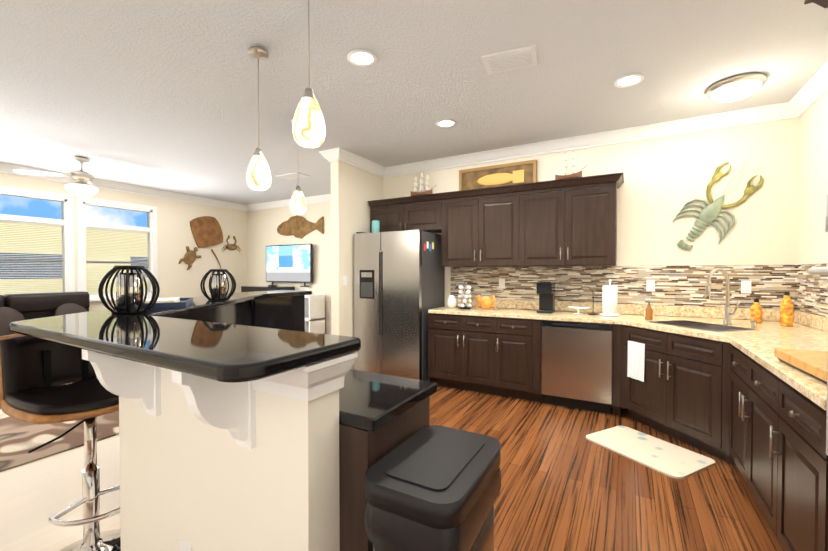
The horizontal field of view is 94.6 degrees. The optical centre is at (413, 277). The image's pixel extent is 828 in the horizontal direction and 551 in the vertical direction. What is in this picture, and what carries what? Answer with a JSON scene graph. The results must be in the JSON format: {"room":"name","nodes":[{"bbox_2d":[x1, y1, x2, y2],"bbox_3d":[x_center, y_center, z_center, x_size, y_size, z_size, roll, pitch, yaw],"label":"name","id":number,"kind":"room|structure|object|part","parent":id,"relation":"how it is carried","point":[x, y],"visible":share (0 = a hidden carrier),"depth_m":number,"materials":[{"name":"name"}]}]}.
{"room":"kitchen","nodes":[
{"label":"kitchen","id":0,"kind":"room"},
{"bbox_2d":[0,172,246,310],"bbox_3d":[-5.683,-0.139,4.831,0.120,2.740,8.340,0,1,29],"label":"wall","id":1,"kind":"structure","parent":0,"point":[175,237],"depth_m":7.08,"materials":[{"name":"beige paint"}]},
{"bbox_2d":[0,185,74,294],"bbox_3d":[-5.395,-0.425,5.267,0.150,1.600,1.090,0,1,29],"label":"window","id":2,"kind":"structure","parent":1,"relation":"in","point":[26,205],"depth_m":5.42,"materials":[{"name":"white plastic"}]},
{"bbox_2d":[0,220,63,293],"bbox_3d":[-5.412,-0.254,5.279,0.030,1.036,0.876,0,1,29],"label":"window blinds","id":3,"kind":"object","parent":2,"relation":"attached to","point":[18,222],"visible":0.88,"depth_m":5.35,"materials":[{"name":"white fabric"}]},
{"bbox_2d":[77,196,157,301],"bbox_3d":[-4.832,-0.441,6.264,0.150,1.600,1.120,0,1,29],"label":"window","id":4,"kind":"structure","parent":1,"relation":"in","point":[101,213],"depth_m":6.19,"materials":[{"name":"white"}]},
{"bbox_2d":[86,227,149,293],"bbox_3d":[-4.850,-0.270,6.277,0.030,1.036,0.906,0,1,29],"label":"window blinds","id":5,"kind":"object","parent":4,"relation":"attached to","point":[113,254],"visible":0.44,"depth_m":6.17,"materials":[{"name":"white fabric"}]},
{"bbox_2d":[0,162,243,210],"bbox_3d":[-5.559,-1.451,4.810,0.095,0.115,7.980,0,1,29],"label":"crown molding","id":6,"kind":"structure","parent":1,"relation":"attached to","point":[4,167],"depth_m":6.33,"materials":[{"name":"white"}]},
{"bbox_2d":[178,246,200,269],"bbox_3d":[-4.238,-0.371,7.232,0.070,0.447,0.430,0,1,29],"label":"artwork","id":7,"kind":"object","parent":1,"relation":"attached to","point":[189,258],"visible":1,"depth_m":7.20},
{"bbox_2d":[190,216,222,267],"bbox_3d":[-4.073,-0.661,7.515,0.037,1.103,0.664,0,1,29],"label":"art","id":8,"kind":"object","parent":1,"relation":"attached to","point":[206,231],"visible":0.9,"depth_m":7.49},
{"bbox_2d":[221,235,239,251],"bbox_3d":[-3.811,-0.706,7.981,0.049,0.361,0.484,0,1,29],"label":"art","id":9,"kind":"object","parent":1,"relation":"attached to","point":[231,246],"visible":0.98,"depth_m":7.95,"materials":[{"name":"brown wood"}]},
{"bbox_2d":[247,201,330,334],"bbox_3d":[-1.813,-0.178,7.367,4.370,2.740,0.120,0,1,29],"label":"wall","id":10,"kind":"structure","parent":0,"point":[262,227],"depth_m":7.67,"materials":[{"name":"beige paint"}]},
{"bbox_2d":[244,194,330,210],"bbox_3d":[-1.814,-1.488,7.223,4.010,0.115,0.095,0,1,29],"label":"crown molding","id":11,"kind":"structure","parent":10,"relation":"attached to","point":[327,197],"depth_m":7.70,"materials":[{"name":"white"}]},
{"bbox_2d":[277,215,323,238],"bbox_3d":[-2.260,-1.000,7.508,1.240,0.460,0.044,0,1,29],"label":"artwork","id":12,"kind":"object","parent":10,"relation":"attached to","point":[297,226],"visible":0.98,"depth_m":7.50,"materials":[{"name":"brown wood"}]},
{"bbox_2d":[331,161,382,368],"bbox_3d":[-0.471,-0.148,5.422,0.120,2.740,1.950,0,1,29],"label":"wall","id":13,"kind":"structure","parent":0,"point":[354,190],"depth_m":4.66,"materials":[{"name":"beige paint"}]},
{"bbox_2d":[319,150,332,162],"bbox_3d":[-0.613,-1.459,5.358,0.105,0.115,1.925,0,1,29],"label":"crown molding","id":14,"kind":"structure","parent":13,"relation":"attached to","point":[324,153],"depth_m":4.53,"materials":[{"name":"white wood"}]},
{"bbox_2d":[343,276,346,285],"bbox_3d":[-0.839,0.034,4.639,0.010,0.120,0.080,0,1,29],"label":"light switch","id":15,"kind":"object","parent":13,"relation":"attached to","point":[344,280],"visible":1,"depth_m":4.63,"materials":[{"name":"white plastic"}]},
{"bbox_2d":[328,147,383,176],"bbox_3d":[-0.682,-1.451,4.829,0.115,0.115,0.935,0,1,29],"label":"crown molding","id":16,"kind":"structure","parent":13,"relation":"attached to","point":[335,154],"depth_m":4.71,"materials":[{"name":"white wood"}]},
{"bbox_2d":[0,385,782,550],"bbox_3d":[-1.920,1.304,2.731,8.760,0.080,8.340,0,1,29],"label":"floor","id":17,"kind":"structure","parent":0,"point":[566,485],"depth_m":2.25,"materials":[{"name":"brown wood"}]},
{"bbox_2d":[0,291,89,335],"bbox_3d":[-5.265,0.721,4.379,1.015,1.005,3.170,0,1,29],"label":"leather sofa","id":18,"kind":"object","parent":17,"relation":"on","point":[19,307],"visible":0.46,"depth_m":5.01,"materials":[{"name":"black leather"}]},
{"bbox_2d":[0,383,118,471],"bbox_3d":[-3.461,1.240,3.886,2.700,0.012,3.400,0,1,29],"label":"area rug","id":19,"kind":"object","parent":17,"relation":"on","point":[19,439],"depth_m":3.00,"materials":[{"name":"beige carpet"}]},
{"bbox_2d":[0,334,120,550],"bbox_3d":[-1.482,0.762,1.731,0.555,1.034,0.517,0,1,29],"label":"bar stool","id":20,"kind":"object","parent":17,"relation":"on","point":[35,373],"visible":0.75,"depth_m":1.69,"materials":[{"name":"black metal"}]},
{"bbox_3d":[-1.496,0.407,1.733,0.522,0.324,0.517,0,1,29],"label":"bar stool seat","id":21,"kind":"part","parent":20,"relation":"part of","materials":[{"name":"black leather"}]},
{"bbox_2d":[172,300,251,325],"bbox_3d":[-1.407,0.728,3.159,0.925,1.058,1.935,0,1,29],"label":"wall bar","id":22,"kind":"object","parent":17,"relation":"on","point":[239,314],"depth_m":3.08,"materials":[{"name":"black wood"}]},
{"bbox_2d":[9,290,360,382],"bbox_3d":[-0.934,0.186,2.589,2.720,0.040,2.549,0,1,29],"label":"bar","id":23,"kind":"object","parent":22,"relation":"on","point":[215,351],"visible":0.9,"depth_m":1.16,"materials":[{"name":"black stone"}]},
{"bbox_2d":[98,266,159,313],"bbox_3d":[-1.427,0.057,1.917,0.250,0.235,0.250,0,1,29],"label":"lantern","id":24,"kind":"object","parent":23,"relation":"on","point":[129,293],"visible":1,"depth_m":1.87,"materials":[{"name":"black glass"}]},
{"bbox_2d":[144,298,192,308],"bbox_3d":[-1.541,0.151,2.327,0.300,0.035,0.440,0,1,-26],"label":"tray","id":25,"kind":"object","parent":23,"relation":"on","point":[172,302],"visible":0.58,"depth_m":2.21,"materials":[{"name":"blue"}]},
{"bbox_2d":[200,269,235,299],"bbox_3d":[-1.444,0.049,2.823,0.237,0.223,0.237,0,1,29],"label":"lantern","id":26,"kind":"object","parent":23,"relation":"on","point":[218,282],"visible":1,"depth_m":2.77,"materials":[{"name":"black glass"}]},
{"bbox_2d":[252,295,304,331],"bbox_3d":[-1.357,0.717,3.880,0.037,1.058,0.630,0,1,29],"label":"panel","id":27,"kind":"object","parent":22,"relation":"attached to","point":[286,313],"depth_m":3.85,"materials":[{"name":"black wood"}]},
{"bbox_2d":[82,349,357,550],"bbox_3d":[-0.767,0.757,1.302,1.145,1.058,0.383,0,1,29],"label":"island base","id":28,"kind":"object","parent":17,"relation":"on","point":[206,464],"visible":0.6,"depth_m":1.19,"materials":[{"name":"white paint"}]},
{"bbox_3d":[-0.724,0.756,1.377,1.145,1.058,0.210,0,1,29],"label":"bar trim moulding","id":29,"kind":"part","parent":28,"relation":"part of","materials":[{"name":"white wood"}]},
{"bbox_2d":[241,286,294,291],"bbox_3d":[-2.928,0.680,7.653,1.020,1.015,0.460,0,1,29],"label":"tv console","id":30,"kind":"object","parent":17,"relation":"on","point":[255,288],"visible":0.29,"depth_m":7.51,"materials":[{"name":"black"}]},
{"bbox_2d":[266,244,312,286],"bbox_3d":[-2.498,-0.240,7.557,1.250,0.822,0.180,0,1,29],"label":"screen","id":31,"kind":"object","parent":30,"relation":"on","point":[289,263],"visible":1,"depth_m":7.51,"materials":[{"name":"black plastic"}]},
{"bbox_2d":[305,295,324,333],"bbox_3d":[-2.112,0.760,7.188,0.800,0.870,0.390,0,1,29],"label":"shelf unit","id":32,"kind":"object","parent":17,"relation":"on","point":[314,313],"visible":0.27,"depth_m":7.01,"materials":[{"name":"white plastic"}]},
{"bbox_2d":[339,397,428,550],"bbox_3d":[-0.548,0.863,1.585,1.170,0.838,0.397,0,1,29],"label":"base cabinet","id":33,"kind":"object","parent":17,"relation":"on","point":[362,452],"visible":0.07,"depth_m":1.16,"materials":[{"name":"brown wood"}]},
{"bbox_2d":[339,369,436,431],"bbox_3d":[-0.662,0.422,1.660,1.490,0.039,0.427,0,1,29],"label":"countertop","id":34,"kind":"structure","parent":33,"relation":"on","point":[370,401],"depth_m":1.31,"materials":[{"name":"black stone"}]},
{"bbox_2d":[354,228,444,380],"bbox_3d":[-0.179,0.333,4.814,0.933,1.798,0.676,0,1,29],"label":"fridge","id":35,"kind":"object","parent":17,"relation":"on","point":[399,284],"visible":0.83,"depth_m":4.50,"materials":[{"name":"grey metal"}]},
{"bbox_2d":[372,220,379,232],"bbox_3d":[-0.485,-0.643,4.820,0.100,0.150,0.100,0,1,29],"label":"jar","id":36,"kind":"object","parent":35,"relation":"on","point":[375,225],"visible":0.83,"depth_m":4.78,"materials":[{"name":"teal glass"}]},
{"bbox_2d":[364,425,500,550],"bbox_3d":[0.075,0.916,1.176,0.289,0.745,0.445,0,1,29],"label":"trash can","id":37,"kind":"object","parent":17,"relation":"on","point":[433,488],"visible":1,"depth_m":1.04,"materials":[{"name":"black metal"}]},
{"bbox_2d":[428,313,495,394],"bbox_3d":[0.653,0.819,4.415,0.780,0.838,0.621,0,1,29],"label":"base cabinet","id":38,"kind":"object","parent":17,"relation":"on","point":[461,348],"depth_m":4.14,"materials":[{"name":"brown wood"}]},
{"bbox_2d":[496,317,543,401],"bbox_3d":[1.193,0.824,4.110,0.460,0.838,0.621,0,1,29],"label":"base cabinet","id":39,"kind":"object","parent":17,"relation":"on","point":[518,341],"depth_m":3.84,"materials":[{"name":"brown wood"}]},
{"bbox_2d":[541,320,612,413],"bbox_3d":[1.656,0.831,3.834,0.612,0.833,0.614,0,1,29],"label":"dishwasher","id":40,"kind":"object","parent":17,"relation":"on","point":[577,364],"visible":0.94,"depth_m":3.57,"materials":[{"name":"grey metal"}]},
{"bbox_2d":[586,426,714,478],"bbox_3d":[1.706,1.257,2.810,0.480,0.012,0.700,0,1,-28],"label":"rug","id":41,"kind":"object","parent":17,"relation":"on","point":[666,458],"visible":0.92,"depth_m":2.75,"materials":[{"name":"beige fabric"}]},
{"bbox_2d":[612,320,757,461],"bbox_3d":[2.373,0.818,3.071,1.376,0.882,1.271,0,1,29],"label":"base cabinet","id":42,"kind":"object","parent":17,"relation":"on","point":[682,395],"depth_m":2.90,"materials":[{"name":"brown wood"}]},
{"bbox_2d":[428,298,827,410],"bbox_3d":[1.223,0.353,2.910,3.236,0.139,2.678,0,1,29],"label":"countertop","id":43,"kind":"structure","parent":42,"relation":"on","point":[807,331],"depth_m":3.12,"materials":[{"name":"beige stone"}]},
{"bbox_2d":[447,295,456,307],"bbox_3d":[0.451,0.281,4.559,0.116,0.150,0.116,0,1,29],"label":"ceramic canister","id":44,"kind":"object","parent":43,"relation":"on","point":[451,302],"visible":1,"depth_m":4.52,"materials":[{"name":"white ceramic"}]},
{"bbox_2d":[458,283,471,308],"bbox_3d":[0.588,0.208,4.434,0.165,0.300,0.165,0,1,29],"label":"coffee pod carousel","id":45,"kind":"object","parent":43,"relation":"on","point":[465,297],"visible":0.98,"depth_m":4.41,"materials":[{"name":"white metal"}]},
{"bbox_2d":[476,295,496,309],"bbox_3d":[0.825,0.278,4.348,0.249,0.169,0.075,0,1,29],"label":"decor","id":46,"kind":"object","parent":43,"relation":"on","point":[486,302],"visible":1,"depth_m":4.32,"materials":[{"name":"orange ceramic"}]},
{"bbox_2d":[536,281,554,312],"bbox_3d":[1.394,0.199,4.031,0.150,0.330,0.230,0,1,29],"label":"coffee maker","id":47,"kind":"object","parent":43,"relation":"on","point":[545,290],"visible":1,"depth_m":4.00,"materials":[{"name":"black plastic"}]},
{"bbox_2d":[568,286,597,314],"bbox_3d":[1.703,0.228,3.852,0.284,0.278,0.210,0,1,29],"label":"stand","id":48,"kind":"object","parent":43,"relation":"on","point":[578,308],"visible":0.96,"depth_m":3.84,"materials":[{"name":"white ceramic"}]},
{"bbox_2d":[600,279,619,315],"bbox_3d":[1.924,0.190,3.750,0.170,0.356,0.170,0,1,29],"label":"paper towel holder","id":49,"kind":"object","parent":43,"relation":"on","point":[609,301],"visible":0.98,"depth_m":3.70,"materials":[{"name":"white paper"}]},
{"bbox_2d":[645,301,652,319],"bbox_3d":[2.094,0.292,3.403,0.061,0.164,0.058,0,1,29],"label":"soap bottle","id":50,"kind":"object","parent":43,"relation":"on","point":[648,312],"visible":1,"depth_m":3.38,"materials":[{"name":"brown plastic"}]},
{"bbox_2d":[650,320,757,331],"bbox_3d":[2.263,0.484,3.034,0.694,0.214,0.694,0,1,29],"label":"sink basin","id":51,"kind":"object","parent":43,"relation":"in","point":[711,327],"depth_m":3.15,"materials":[{"name":"metal"}]},
{"bbox_2d":[704,268,755,327],"bbox_3d":[2.505,0.150,3.051,0.314,0.457,0.219,0,1,29],"label":"faucet","id":52,"kind":"object","parent":43,"relation":"on","point":[728,313],"visible":1,"depth_m":3.08,"materials":[{"name":"silver metal"}]},
{"bbox_2d":[750,299,762,322],"bbox_3d":[2.887,0.276,3.219,0.080,0.200,0.078,0,1,29],"label":"bottle","id":53,"kind":"object","parent":43,"relation":"on","point":[756,310],"visible":0.94,"depth_m":3.19,"materials":[{"name":"orange glass"}]},
{"bbox_2d":[780,292,793,325],"bbox_3d":[2.944,0.245,3.014,0.080,0.270,0.078,0,1,29],"label":"bottle","id":54,"kind":"object","parent":43,"relation":"on","point":[786,311],"visible":0.98,"depth_m":2.99,"materials":[{"name":"orange glass"}]},
{"bbox_2d":[775,348,827,383],"bbox_3d":[1.821,0.376,1.492,0.471,0.055,0.642,0,1,29],"label":"bamboo cutting board","id":55,"kind":"object","parent":43,"relation":"on","point":[812,363],"visible":1,"depth_m":1.65,"materials":[{"name":"brown wood"}]},
{"bbox_2d":[627,341,644,381],"bbox_3d":[1.872,0.700,3.221,0.011,0.313,0.170,0,1,-16],"label":"striped dish towel","id":56,"kind":"object","parent":42,"relation":"hanging from","point":[636,360],"visible":1,"depth_m":3.21,"materials":[{"name":"white fabric"}]},
{"bbox_2d":[728,343,771,528],"bbox_3d":[2.143,0.857,1.945,0.670,0.838,0.941,0,1,29],"label":"base cabinet","id":57,"kind":"object","parent":17,"relation":"on","point":[761,428],"depth_m":2.07,"materials":[{"name":"brown wood"}]},
{"bbox_2d":[772,373,827,550],"bbox_3d":[1.795,0.867,1.328,0.670,0.838,0.476,0,1,29],"label":"base cabinet","id":58,"kind":"object","parent":17,"relation":"on","point":[799,456],"depth_m":1.50,"materials":[{"name":"brown wood"}]},
{"bbox_2d":[804,0,827,550],"bbox_3d":[1.466,0.168,0.825,0.760,2.250,0.817,0,1,29],"label":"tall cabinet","id":59,"kind":"object","parent":17,"relation":"on","point":[819,270],"visible":1,"depth_m":1.26,"materials":[{"name":"brown wood"}]},
{"bbox_2d":[0,0,827,204],"bbox_3d":[-1.920,-1.516,2.688,8.760,0.080,8.340,0,1,29],"label":"ceiling","id":60,"kind":"structure","parent":0,"point":[159,94],"depth_m":2.79,"materials":[{"name":"white paint"}]},
{"bbox_2d":[13,156,142,195],"bbox_3d":[-4.151,-1.271,4.829,1.264,0.475,1.245,0,1,29],"label":"ceiling fan","id":61,"kind":"object","parent":60,"relation":"hanging from","point":[82,185],"visible":1,"depth_m":4.70,"materials":[{"name":"silver metal"}]},
{"bbox_2d":[246,47,270,190],"bbox_3d":[-1.004,-1.022,2.466,0.152,0.900,0.152,0,1,29],"label":"pendant light","id":62,"kind":"object","parent":60,"relation":"hanging from","point":[258,175],"visible":1,"depth_m":2.43,"materials":[{"name":"white glass"}]},
{"bbox_2d":[275,172,309,179],"bbox_3d":[-1.812,-1.516,5.699,0.450,0.012,0.250,0,1,29],"label":"ceiling vent","id":63,"kind":"object","parent":60,"relation":"in","point":[294,175],"visible":1,"depth_m":5.69,"materials":[{"name":"white"}]},
{"bbox_2d":[290,118,306,214],"bbox_3d":[-1.088,-1.044,3.581,0.152,0.890,0.152,0,1,29],"label":"pendant light","id":64,"kind":"object","parent":60,"relation":"hanging from","point":[298,204],"visible":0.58,"depth_m":3.54,"materials":[{"name":"white glass"}]},
{"bbox_2d":[292,0,325,147],"bbox_3d":[-0.492,-1.042,1.786,0.152,0.840,0.152,0,1,29],"label":"pendant light","id":65,"kind":"object","parent":60,"relation":"hanging from","point":[308,129],"visible":1,"depth_m":1.74,"materials":[{"name":"white glass"}]},
{"bbox_2d":[347,49,376,66],"bbox_3d":[-0.346,-1.467,2.547,0.200,0.012,0.200,0,1,29],"label":"recessed light","id":66,"kind":"object","parent":60,"relation":"in","point":[362,58],"visible":1,"depth_m":2.55,"materials":[{"name":"white"}]},
{"bbox_2d":[436,119,456,127],"bbox_3d":[0.309,-1.485,3.670,0.200,0.012,0.200,0,1,29],"label":"recessed light","id":67,"kind":"object","parent":60,"relation":"in","point":[445,123],"visible":1,"depth_m":3.68,"materials":[{"name":"white"}]},
{"bbox_2d":[481,45,536,74],"bbox_3d":[0.649,-1.465,2.583,0.340,0.017,0.240,0,1,21],"label":"ceiling vent","id":68,"kind":"object","parent":60,"relation":"in","point":[512,59],"visible":1,"depth_m":2.56,"materials":[{"name":"white metal"}]},
{"bbox_2d":[614,74,643,87],"bbox_3d":[1.603,-1.472,2.849,0.200,0.012,0.200,0,1,29],"label":"recessed light","id":69,"kind":"object","parent":60,"relation":"in","point":[629,80],"visible":1,"depth_m":2.85,"materials":[{"name":"white"}]},
{"bbox_2d":[706,72,766,101],"bbox_3d":[2.457,-1.424,2.919,0.360,0.110,0.360,0,1,29],"label":"dome light","id":70,"kind":"object","parent":60,"relation":"attached to","point":[736,87],"visible":1,"depth_m":2.83,"materials":[{"name":"white glass"}]},
{"bbox_2d":[383,117,799,306],"bbox_3d":[1.459,-0.132,4.375,4.510,2.740,0.120,0,1,29],"label":"wall","id":71,"kind":"structure","parent":0,"point":[667,179],"depth_m":3.63,"materials":[{"name":"beige paint"}]},
{"bbox_2d":[367,172,623,266],"bbox_3d":[0.769,-0.563,4.448,2.930,0.860,0.411,0,1,29],"label":"upper cabinet","id":72,"kind":"object","parent":71,"relation":"attached to","point":[546,224],"visible":0.96,"depth_m":4.07,"materials":[{"name":"brown wood"}]},
{"bbox_2d":[411,171,434,195],"bbox_3d":[0.120,-1.179,4.850,0.354,0.355,0.140,0,1,29],"label":"model","id":73,"kind":"object","parent":72,"relation":"on","point":[416,192],"visible":0.77,"depth_m":4.83},
{"bbox_2d":[459,160,536,190],"bbox_3d":[0.973,-1.161,4.516,0.930,0.330,0.054,0,1,29],"label":"picture","id":74,"kind":"object","parent":72,"relation":"on","point":[521,172],"visible":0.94,"depth_m":4.48,"materials":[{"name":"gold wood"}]},
{"bbox_2d":[555,151,586,179],"bbox_3d":[1.641,-1.151,3.990,0.317,0.326,0.124,0,1,29],"label":"model","id":75,"kind":"object","parent":72,"relation":"on","point":[573,175],"visible":0.79,"depth_m":3.97},
{"bbox_2d":[383,102,787,177],"bbox_3d":[1.354,-1.443,4.291,4.150,0.115,0.095,0,1,29],"label":"crown molding","id":76,"kind":"structure","parent":71,"relation":"attached to","point":[774,112],"depth_m":3.91,"materials":[{"name":"white wood"}]},
{"bbox_2d":[451,265,794,309],"bbox_3d":[1.875,0.069,4.064,3.234,0.388,0.016,0,1,29],"label":"tile backsplash","id":77,"kind":"structure","parent":71,"relation":"attached to","point":[767,286],"depth_m":3.83,"materials":[{"name":"multicoloured tile"}]},
{"bbox_2d":[672,161,764,249],"bbox_3d":[2.793,-0.656,3.526,0.676,0.796,0.045,0,1,29],"label":"art","id":78,"kind":"object","parent":71,"relation":"attached to","point":[709,213],"visible":1,"depth_m":3.52,"materials":[{"name":"green metal"}]},
{"bbox_2d":[797,92,827,314],"bbox_3d":[1.597,-0.066,0.152,0.120,2.740,7.340,0,1,29],"label":"wall","id":79,"kind":"structure","parent":0,"point":[813,188],"depth_m":3.00,"materials":[{"name":"beige paint"}]},
{"bbox_2d":[784,61,827,118],"bbox_3d":[1.533,-1.380,0.237,0.095,0.115,6.980,0,1,29],"label":"crown molding","id":80,"kind":"structure","parent":79,"relation":"attached to","point":[813,90],"depth_m":2.94,"materials":[{"name":"white wood"}]},
{"bbox_2d":[795,263,827,316],"bbox_3d":[2.616,0.100,2.098,0.011,0.388,2.640,0,1,29],"label":"tile backsplash","id":81,"kind":"structure","parent":79,"relation":"attached to","point":[811,290],"depth_m":2.99,"materials":[{"name":"multicoloured tile"}]}
]}

